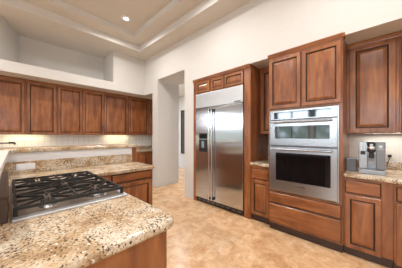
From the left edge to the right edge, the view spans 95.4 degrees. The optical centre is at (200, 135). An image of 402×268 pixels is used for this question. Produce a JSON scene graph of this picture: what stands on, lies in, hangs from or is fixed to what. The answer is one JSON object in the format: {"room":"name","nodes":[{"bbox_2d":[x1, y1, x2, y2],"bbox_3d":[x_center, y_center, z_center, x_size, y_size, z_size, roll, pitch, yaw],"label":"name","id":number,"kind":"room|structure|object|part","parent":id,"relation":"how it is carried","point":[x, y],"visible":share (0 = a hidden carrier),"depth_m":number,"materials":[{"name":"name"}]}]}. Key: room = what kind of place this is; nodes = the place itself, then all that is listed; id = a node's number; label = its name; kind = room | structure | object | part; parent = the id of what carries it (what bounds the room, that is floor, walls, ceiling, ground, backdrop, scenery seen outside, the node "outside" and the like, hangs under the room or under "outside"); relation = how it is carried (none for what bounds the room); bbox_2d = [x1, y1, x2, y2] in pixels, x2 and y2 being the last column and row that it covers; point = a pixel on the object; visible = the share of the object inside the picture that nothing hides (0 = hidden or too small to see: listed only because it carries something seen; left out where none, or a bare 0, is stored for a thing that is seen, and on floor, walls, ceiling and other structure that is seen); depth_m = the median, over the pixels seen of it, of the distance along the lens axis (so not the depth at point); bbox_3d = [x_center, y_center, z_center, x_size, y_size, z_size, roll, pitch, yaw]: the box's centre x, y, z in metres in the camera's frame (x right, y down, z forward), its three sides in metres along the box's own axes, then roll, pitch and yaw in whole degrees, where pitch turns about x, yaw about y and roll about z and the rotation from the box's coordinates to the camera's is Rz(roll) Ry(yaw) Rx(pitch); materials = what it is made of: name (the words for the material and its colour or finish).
{"room":"kitchen","nodes":[
{"label":"kitchen","id":0,"kind":"room"},
{"bbox_2d":[0,147,131,176],"bbox_3d":[-1.037,0.758,1.823,2.020,1.143,1.560,0,0,44],"label":"wall","id":1,"kind":"structure","parent":0,"point":[27,156],"depth_m":2.34,"materials":[{"name":"paint"}]},
{"bbox_2d":[0,150,8,175],"bbox_3d":[-1.452,0.168,1.247,1.863,0.036,0.194,0,0,44],"label":"trim","id":2,"kind":"structure","parent":1,"relation":"on","point":[4,154],"depth_m":1.28,"materials":[{"name":"white paint"}]},
{"bbox_2d":[4,154,131,173],"bbox_3d":[-1.615,0.350,2.466,0.020,0.130,1.420,0,0,44],"label":"backsplash","id":3,"kind":"structure","parent":1,"relation":"attached to","point":[50,164],"depth_m":2.35,"materials":[{"name":"stone"}]},
{"bbox_2d":[0,144,136,152],"bbox_3d":[-1.902,0.163,2.471,0.475,0.046,1.980,0,0,44],"label":"granite ledge","id":4,"kind":"object","parent":1,"relation":"on","point":[99,146],"visible":1,"depth_m":2.37,"materials":[{"name":"beige stone"}]},
{"bbox_2d":[0,15,143,96],"bbox_3d":[-4.374,-0.645,2.907,0.800,3.950,8.750,0,0,44],"label":"wall","id":5,"kind":"structure","parent":0,"point":[22,57],"depth_m":4.28,"materials":[{"name":"paint"}]},
{"bbox_2d":[0,75,25,134],"bbox_3d":[-4.006,-0.593,3.471,0.348,1.121,0.974,0,0,44],"label":"upper cabinet","id":6,"kind":"object","parent":5,"relation":"attached to","point":[12,89],"visible":1,"depth_m":3.57,"materials":[{"name":"brown wood"}]},
{"bbox_3d":[-3.892,-1.129,3.362,0.032,0.047,0.974,0,0,44],"label":"crown moulding","id":7,"kind":"part","parent":6,"relation":"part of","materials":[{"name":"brown wood"}]},
{"bbox_2d":[25,79,56,134],"bbox_3d":[-3.494,-0.593,4.005,0.348,1.121,0.502,0,0,44],"label":"upper cabinet","id":8,"kind":"object","parent":5,"relation":"attached to","point":[41,97],"visible":0.98,"depth_m":3.88,"materials":[{"name":"brown wood"}]},
{"bbox_3d":[-3.380,-1.129,3.896,0.032,0.047,0.502,0,0,44],"label":"crown moulding","id":9,"kind":"part","parent":8,"relation":"part of","materials":[{"name":"brown wood"}]},
{"bbox_2d":[0,134,150,146],"bbox_3d":[-3.051,0.140,4.713,0.010,0.350,3.990,0,0,44],"label":"backsplash","id":10,"kind":"structure","parent":5,"relation":"attached to","point":[21,140],"depth_m":4.51,"materials":[{"name":"white tile"}]},
{"bbox_2d":[57,84,103,134],"bbox_3d":[-2.983,-0.593,4.539,0.348,1.121,0.974,0,0,44],"label":"upper cabinet","id":11,"kind":"object","parent":5,"relation":"attached to","point":[80,111],"visible":0.99,"depth_m":4.39,"materials":[{"name":"brown wood"}]},
{"bbox_3d":[-3.036,-0.568,4.259,0.022,1.064,0.463,0,0,44],"label":"door","id":12,"kind":"part","parent":11,"relation":"part of","materials":[{"name":"brown wood"}]},
{"bbox_3d":[-2.869,-1.129,4.430,0.032,0.047,0.974,0,0,44],"label":"crown moulding","id":13,"kind":"part","parent":11,"relation":"part of","materials":[{"name":"brown wood"}]},
{"bbox_3d":[-2.701,-0.568,4.609,0.022,1.064,0.463,0,0,44],"label":"door","id":14,"kind":"part","parent":11,"relation":"part of","materials":[{"name":"brown wood"}]},
{"bbox_2d":[104,92,127,134],"bbox_3d":[-2.423,-0.593,5.125,0.348,1.121,0.646,0,0,44],"label":"upper cabinet","id":15,"kind":"object","parent":5,"relation":"attached to","point":[115,105],"visible":0.98,"depth_m":4.99,"materials":[{"name":"brown wood"}]},
{"bbox_3d":[-2.308,-1.129,5.016,0.032,0.047,0.646,0,0,44],"label":"crown moulding","id":16,"kind":"part","parent":15,"relation":"part of","materials":[{"name":"brown wood"}]},
{"bbox_2d":[128,96,152,134],"bbox_3d":[-1.872,-0.593,5.700,0.348,1.121,0.944,0,0,44],"label":"upper cabinet","id":17,"kind":"object","parent":5,"relation":"attached to","point":[140,110],"visible":0.87,"depth_m":5.51,"materials":[{"name":"brown wood"}]},
{"bbox_3d":[-1.758,-1.129,5.591,0.032,0.047,0.944,0,0,44],"label":"crown moulding","id":18,"kind":"part","parent":17,"relation":"part of","materials":[{"name":"brown wood"}]},
{"bbox_2d":[136,145,151,148],"bbox_3d":[-3.050,0.365,4.699,0.019,0.100,4.010,0,0,44],"label":"backsplash","id":19,"kind":"structure","parent":5,"relation":"attached to","point":[149,146],"depth_m":5.95,"materials":[{"name":"stone"}]},
{"bbox_2d":[0,0,251,60],"bbox_3d":[-1.354,-2.380,0.154,8.970,0.480,8.550,0,0,44],"label":"ceiling","id":20,"kind":"structure","parent":0,"point":[96,28],"depth_m":3.58,"materials":[{"name":"paint"}]},
{"bbox_2d":[121,15,130,21],"bbox_3d":[-1.528,-2.392,3.729,0.196,0.014,0.196,0,0,44],"label":"recessed light","id":21,"kind":"object","parent":20,"relation":"in","point":[123,17],"visible":1,"depth_m":3.72,"materials":[{"name":"white plastic"}]},
{"bbox_2d":[179,96,184,167],"bbox_3d":[-0.367,-0.220,6.269,5.400,3.100,1.650,0,0,44],"label":"wall","id":22,"kind":"structure","parent":0,"point":[182,98],"depth_m":7.75,"materials":[{"name":"paint"}]},
{"bbox_2d":[181,110,184,153],"bbox_3d":[-0.678,-0.170,7.549,0.440,1.800,0.030,0,0,44],"label":"picture","id":23,"kind":"object","parent":22,"relation":"attached to","point":[182,111],"visible":0.54,"depth_m":7.60,"materials":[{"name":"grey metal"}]},
{"bbox_2d":[179,83,184,96],"bbox_3d":[-0.363,-1.720,6.273,5.400,0.100,1.640,0,0,44],"label":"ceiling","id":24,"kind":"structure","parent":0,"point":[182,86],"depth_m":6.72,"materials":[{"name":"paint"}]},
{"bbox_2d":[152,167,387,267],"bbox_3d":[-1.302,1.380,1.315,10.700,0.100,10.700,0,0,44],"label":"floor","id":25,"kind":"structure","parent":0,"point":[202,234],"depth_m":2.26,"materials":[{"name":"tile"}]},
{"bbox_2d":[99,169,151,204],"bbox_3d":[-1.160,0.898,2.495,0.593,0.864,0.790,0,0,44],"label":"base cabinet","id":26,"kind":"object","parent":25,"relation":"on","point":[138,184],"visible":0.25,"depth_m":2.41,"materials":[{"name":"brown wood"}]},
{"bbox_3d":[-0.881,0.525,2.373,0.022,0.106,0.530,0,0,44],"label":"drawer","id":27,"kind":"part","parent":26,"relation":"part of","materials":[{"name":"brown wood"}]},
{"bbox_3d":[-0.881,0.902,2.373,0.022,0.615,0.530,0,0,44],"label":"door","id":28,"kind":"part","parent":26,"relation":"part of","materials":[{"name":"brown wood"}]},
{"bbox_2d":[85,231,166,267],"bbox_3d":[-0.902,0.897,1.247,1.492,0.866,0.603,0,0,44],"label":"base cabinet","id":29,"kind":"object","parent":25,"relation":"on","point":[152,252],"visible":0.16,"depth_m":0.83,"materials":[{"name":"brown wood"}]},
{"bbox_2d":[0,154,172,267],"bbox_3d":[-0.831,0.374,1.744,2.152,0.179,1.470,0,0,44],"label":"countertop","id":30,"kind":"structure","parent":29,"relation":"on","point":[84,236],"depth_m":0.84,"materials":[{"name":"stone"}]},
{"bbox_2d":[0,171,8,224],"bbox_3d":[-1.267,0.350,1.178,0.930,0.130,0.040,0,0,44],"label":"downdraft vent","id":31,"kind":"object","parent":30,"relation":"on","point":[4,179],"visible":0.98,"depth_m":0.87,"materials":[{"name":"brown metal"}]},
{"bbox_2d":[16,163,34,170],"bbox_3d":[-1.977,0.345,2.066,0.008,0.070,0.156,0,0,44],"label":"outlet","id":32,"kind":"object","parent":30,"relation":"attached to","point":[25,166],"visible":1,"depth_m":2.06,"materials":[{"name":"white plastic"}]},
{"bbox_2d":[11,171,127,222],"bbox_3d":[-1.036,0.387,1.391,0.920,0.058,0.566,0,0,44],"label":"cooktop","id":33,"kind":"object","parent":30,"relation":"in","point":[30,199],"visible":1,"depth_m":1.22,"materials":[{"name":"metal"}]},
{"bbox_3d":[-0.916,0.399,1.096,0.104,0.022,0.104,0,0,44],"label":"burner","id":34,"kind":"part","parent":33,"relation":"part of","materials":[{"name":"metal"}]},
{"bbox_3d":[-0.737,0.399,1.284,0.128,0.022,0.128,0,0,44],"label":"burner","id":35,"kind":"part","parent":33,"relation":"part of","materials":[{"name":"metal"}]},
{"bbox_2d":[132,147,135,161],"bbox_3d":[-1.147,0.759,3.068,0.160,1.142,0.084,0,0,44],"label":"post","id":36,"kind":"object","parent":25,"relation":"on","point":[133,148],"visible":0.17,"depth_m":3.01,"materials":[{"name":"brown wood"}]},
{"bbox_2d":[136,151,152,179],"bbox_3d":[-2.824,0.898,4.496,0.603,0.864,3.990,0,0,44],"label":"base cabinet","id":37,"kind":"object","parent":25,"relation":"on","point":[141,157],"visible":0.02,"depth_m":5.33,"materials":[{"name":"brown wood"}]},
{"bbox_3d":[-1.694,0.850,5.256,0.022,0.720,0.350,0,0,44],"label":"door","id":38,"kind":"part","parent":37,"relation":"part of","materials":[{"name":"brown wood"}]},
{"bbox_2d":[136,145,152,151],"bbox_3d":[-4.092,0.388,3.170,0.635,0.145,7.660,0,0,44],"label":"countertop","id":39,"kind":"structure","parent":37,"relation":"on","point":[148,148],"depth_m":5.75,"materials":[{"name":"stone"}]},
{"bbox_2d":[196,85,243,215],"bbox_3d":[0.494,0.234,3.578,1.100,2.152,0.728,0,0,44],"label":"refrigerator","id":40,"kind":"object","parent":25,"relation":"on","point":[219,113],"visible":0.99,"depth_m":3.30,"materials":[{"name":"grey metal"}]},
{"bbox_3d":[0.063,0.340,3.613,0.426,1.771,0.051,0,0,44],"label":"freezer door","id":41,"kind":"part","parent":40,"relation":"part of","materials":[{"name":"metal"}]},
{"bbox_3d":[0.145,0.343,3.426,0.025,1.715,0.025,0,0,44],"label":"handle","id":42,"kind":"part","parent":40,"relation":"part of","materials":[{"name":"metal"}]},
{"bbox_3d":[0.190,0.343,3.383,0.025,1.715,0.025,0,0,44],"label":"handle","id":43,"kind":"part","parent":40,"relation":"part of","materials":[{"name":"metal"}]},
{"bbox_3d":[0.305,-0.698,3.381,1.096,0.284,0.051,0,0,44],"label":"panel","id":44,"kind":"part","parent":40,"relation":"part of","materials":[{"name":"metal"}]},
{"bbox_3d":[0.462,0.340,3.231,0.662,1.771,0.051,0,0,44],"label":"door","id":45,"kind":"part","parent":40,"relation":"part of","materials":[{"name":"metal"}]},
{"bbox_2d":[193,63,267,218],"bbox_3d":[0.533,0.089,3.592,1.306,2.482,0.683,0,0,44],"label":"refrigerator surround","id":46,"kind":"object","parent":25,"relation":"on","point":[248,75],"visible":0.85,"depth_m":3.04,"materials":[{"name":"brown wood"}]},
{"bbox_3d":[0.098,0.089,4.028,0.075,2.482,0.655,0,0,44],"label":"panel","id":47,"kind":"part","parent":46,"relation":"part of","materials":[{"name":"brown wood"}]},
{"bbox_3d":[0.039,-0.968,3.621,0.352,0.215,0.022,0,0,44],"label":"door","id":48,"kind":"part","parent":46,"relation":"part of","materials":[{"name":"brown wood"}]},
{"bbox_3d":[0.301,-0.968,3.371,0.296,0.215,0.022,0,0,44],"label":"door","id":49,"kind":"part","parent":46,"relation":"part of","materials":[{"name":"brown wood"}]},
{"bbox_3d":[0.307,-1.121,3.356,1.306,0.061,0.030,0,0,44],"label":"crown moulding","id":50,"kind":"part","parent":46,"relation":"part of","materials":[{"name":"brown wood"}]},
{"bbox_3d":[0.558,-0.968,3.125,0.382,0.215,0.022,0,0,44],"label":"door","id":51,"kind":"part","parent":46,"relation":"part of","materials":[{"name":"brown wood"}]},
{"bbox_3d":[0.973,0.089,3.190,0.114,2.482,0.655,0,0,44],"label":"panel","id":52,"kind":"part","parent":46,"relation":"part of","materials":[{"name":"brown wood"}]},
{"bbox_2d":[251,165,269,224],"bbox_3d":[1.126,0.898,3.031,0.322,0.864,0.663,0,0,44],"label":"base cabinet","id":53,"kind":"object","parent":25,"relation":"on","point":[259,174],"visible":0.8,"depth_m":2.80,"materials":[{"name":"brown wood"}]},
{"bbox_2d":[250,153,268,166],"bbox_3d":[1.122,0.388,3.027,0.323,0.145,0.685,0,0,44],"label":"countertop","id":54,"kind":"structure","parent":53,"relation":"on","point":[264,163],"depth_m":2.87,"materials":[{"name":"stone"}]},
{"bbox_3d":[0.904,0.585,2.800,0.290,0.160,0.022,0,0,44],"label":"drawer","id":55,"kind":"part","parent":53,"relation":"part of","materials":[{"name":"brown wood"}]},
{"bbox_3d":[0.904,0.948,2.800,0.290,0.535,0.022,0,0,44],"label":"door","id":56,"kind":"part","parent":53,"relation":"part of","materials":[{"name":"brown wood"}]},
{"bbox_2d":[268,32,348,252],"bbox_3d":[1.528,0.089,2.589,0.874,2.481,0.756,0,0,44],"label":"tall cabinet","id":57,"kind":"object","parent":25,"relation":"on","point":[312,74],"visible":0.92,"depth_m":2.26,"materials":[{"name":"brown wood"}]},
{"bbox_3d":[1.128,-0.728,2.482,0.408,0.700,0.022,0,0,44],"label":"door","id":58,"kind":"part","parent":57,"relation":"part of","materials":[{"name":"brown wood"}]},
{"bbox_2d":[270,105,338,202],"bbox_3d":[1.482,0.206,2.562,0.796,1.112,0.770,0,0,44],"label":"wall oven","id":59,"kind":"object","parent":57,"relation":"in","point":[304,143],"visible":1,"depth_m":2.28,"materials":[{"name":"grey metal"}]},
{"bbox_3d":[1.220,0.177,2.299,0.691,0.027,0.027,0,0,44],"label":"handle","id":60,"kind":"part","parent":59,"relation":"part of","materials":[{"name":"metal"}]},
{"bbox_3d":[1.220,-0.186,2.299,0.691,0.027,0.027,0,0,44],"label":"handle","id":61,"kind":"part","parent":59,"relation":"part of","materials":[{"name":"metal"}]},
{"bbox_3d":[1.261,-0.279,2.335,0.658,0.091,0.003,0,0,44],"label":"display glass","id":62,"kind":"part","parent":59,"relation":"part of","materials":[{"name":"mirror"}]},
{"bbox_3d":[1.271,0.450,2.342,0.766,0.600,0.034,0,0,44],"label":"oven door","id":63,"kind":"part","parent":59,"relation":"part of","materials":[{"name":"metal"}]},
{"bbox_3d":[1.271,-0.040,2.342,0.766,0.340,0.034,0,0,44],"label":"microwave door","id":64,"kind":"part","parent":59,"relation":"part of","materials":[{"name":"metal"}]},
{"bbox_3d":[1.273,-0.284,2.344,0.766,0.128,0.028,0,0,44],"label":"control panel","id":65,"kind":"part","parent":59,"relation":"part of","materials":[{"name":"metal"}]},
{"bbox_3d":[1.557,0.206,2.075,0.014,1.112,0.024,0,0,44],"label":"trim","id":66,"kind":"part","parent":59,"relation":"part of","materials":[{"name":"metal"}]},
{"bbox_3d":[1.276,1.080,2.341,0.830,0.264,0.022,0,0,44],"label":"drawer","id":67,"kind":"part","parent":57,"relation":"part of","materials":[{"name":"brown wood"}]},
{"bbox_3d":[1.276,0.860,2.341,0.830,0.150,0.022,0,0,44],"label":"drawer","id":68,"kind":"part","parent":57,"relation":"part of","materials":[{"name":"brown wood"}]},
{"bbox_3d":[1.299,-1.117,2.349,0.874,0.065,0.091,0,0,44],"label":"crown moulding","id":69,"kind":"part","parent":57,"relation":"part of","materials":[{"name":"brown wood"}]},
{"bbox_3d":[1.430,-0.728,2.193,0.402,0.700,0.022,0,0,44],"label":"door","id":70,"kind":"part","parent":57,"relation":"part of","materials":[{"name":"brown wood"}]},
{"bbox_2d":[343,177,393,267],"bbox_3d":[1.987,0.898,2.180,0.395,0.864,0.713,0,0,44],"label":"base cabinet","id":71,"kind":"object","parent":25,"relation":"on","point":[368,205],"visible":0.98,"depth_m":1.91,"materials":[{"name":"brown wood"}]},
{"bbox_3d":[1.722,0.559,1.955,0.292,0.138,0.022,0,0,44],"label":"drawer","id":72,"kind":"part","parent":71,"relation":"part of","materials":[{"name":"brown wood"}]},
{"bbox_3d":[1.722,0.942,1.955,0.292,0.587,0.022,0,0,44],"label":"door","id":73,"kind":"part","parent":71,"relation":"part of","materials":[{"name":"brown wood"}]},
{"bbox_2d":[394,184,401,267],"bbox_3d":[2.442,0.898,1.716,0.900,0.864,0.753,0,0,44],"label":"base cabinet","id":74,"kind":"object","parent":25,"relation":"on","point":[397,188],"visible":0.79,"depth_m":1.74,"materials":[{"name":"brown wood"}]},
{"bbox_2d":[343,160,401,184],"bbox_3d":[2.296,0.393,1.848,1.299,0.135,0.766,0,0,44],"label":"countertop","id":75,"kind":"structure","parent":74,"relation":"on","point":[393,170],"depth_m":1.98,"materials":[{"name":"stone"}]},
{"bbox_2d":[346,157,357,170],"bbox_3d":[1.849,0.341,2.244,0.100,0.150,0.126,0,0,44],"label":"canister","id":76,"kind":"object","parent":75,"relation":"on","point":[351,162],"visible":0.99,"depth_m":2.20,"materials":[{"name":"grey plastic"}]},
{"bbox_3d":[1.849,0.276,2.244,0.100,0.022,0.126,0,0,44],"label":"lid","id":77,"kind":"part","parent":76,"relation":"part of","materials":[{"name":"metal"}]},
{"bbox_2d":[358,141,385,174],"bbox_3d":[1.988,0.240,2.129,0.219,0.351,0.385,0,0,44],"label":"espresso machine","id":78,"kind":"object","parent":75,"relation":"on","point":[372,154],"visible":1,"depth_m":2.02,"materials":[{"name":"metal"}]},
{"bbox_3d":[1.881,0.217,2.123,0.074,0.305,0.119,0,0,44],"label":"panel","id":79,"kind":"part","parent":78,"relation":"part of","materials":[{"name":"metal"}]},
{"bbox_2d":[358,168,385,174],"bbox_3d":[1.914,0.392,2.053,0.219,0.048,0.173,0,0,44],"label":"drip tray","id":80,"kind":"object","parent":78,"relation":"on","point":[377,171],"depth_m":1.99,"materials":[{"name":"grey metal"}]},
{"bbox_3d":[1.986,0.217,2.022,0.073,0.305,0.119,0,0,44],"label":"panel","id":81,"kind":"part","parent":78,"relation":"part of","materials":[{"name":"grey metal"}]},
{"bbox_3d":[2.027,0.559,1.607,0.428,0.138,0.022,0,0,44],"label":"drawer","id":82,"kind":"part","parent":74,"relation":"part of","materials":[{"name":"brown wood"}]},
{"bbox_3d":[2.027,0.942,1.607,0.428,0.587,0.022,0,0,44],"label":"door","id":83,"kind":"part","parent":74,"relation":"part of","materials":[{"name":"brown wood"}]},
{"bbox_2d":[139,0,401,199],"bbox_3d":[1.361,-0.645,2.919,9.070,3.950,0.800,0,0,44],"label":"wall","id":84,"kind":"structure","parent":0,"point":[256,30],"depth_m":3.04,"materials":[{"name":"paint"}]},
{"bbox_2d":[259,66,268,133],"bbox_3d":[1.237,-0.592,3.147,0.322,1.120,0.357,0,0,44],"label":"upper cabinet","id":85,"kind":"object","parent":84,"relation":"attached to","point":[264,72],"visible":0.42,"depth_m":3.08,"materials":[{"name":"brown wood"}]},
{"bbox_3d":[1.124,-1.127,3.030,0.322,0.047,0.032,0,0,44],"label":"crown moulding","id":86,"kind":"part","parent":85,"relation":"part of","materials":[{"name":"brown wood"}]},
{"bbox_2d":[347,31,399,133],"bbox_3d":[2.133,-0.592,2.289,0.456,1.120,0.357,0,0,44],"label":"upper cabinet","id":87,"kind":"object","parent":84,"relation":"attached to","point":[373,63],"visible":1,"depth_m":2.15,"materials":[{"name":"brown wood"}]},
{"bbox_3d":[2.021,-1.127,2.172,0.456,0.047,0.032,0,0,44],"label":"crown moulding","id":88,"kind":"part","parent":87,"relation":"part of","materials":[{"name":"brown wood"}]},
{"bbox_2d":[357,160,401,169],"bbox_3d":[2.554,0.370,2.117,1.298,0.090,0.020,0,0,44],"label":"backsplash","id":89,"kind":"structure","parent":84,"relation":"attached to","point":[391,165],"depth_m":2.27,"materials":[{"name":"stone"}]},
{"bbox_2d":[386,150,393,165],"bbox_3d":[2.357,0.273,2.284,0.060,0.190,0.059,0,0,44],"label":"outlet","id":90,"kind":"object","parent":84,"relation":"attached to","point":[389,153],"visible":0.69,"depth_m":2.27,"materials":[{"name":"beige plastic"}]},
{"bbox_3d":[2.374,0.230,2.303,0.072,0.116,0.007,0,0,44],"label":"plate","id":91,"kind":"part","parent":90,"relation":"part of","materials":[{"name":"beige plastic"}]},
{"bbox_2d":[399,30,401,132],"bbox_3d":[2.624,-0.592,1.819,0.900,1.120,0.357,0,0,44],"label":"upper cabinet","id":92,"kind":"object","parent":84,"relation":"attached to","point":[400,36],"visible":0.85,"depth_m":2.02,"materials":[{"name":"brown wood"}]},
{"bbox_3d":[2.352,-0.568,1.858,0.428,1.064,0.022,0,0,44],"label":"door","id":93,"kind":"part","parent":92,"relation":"part of","materials":[{"name":"brown wood"}]}
]}

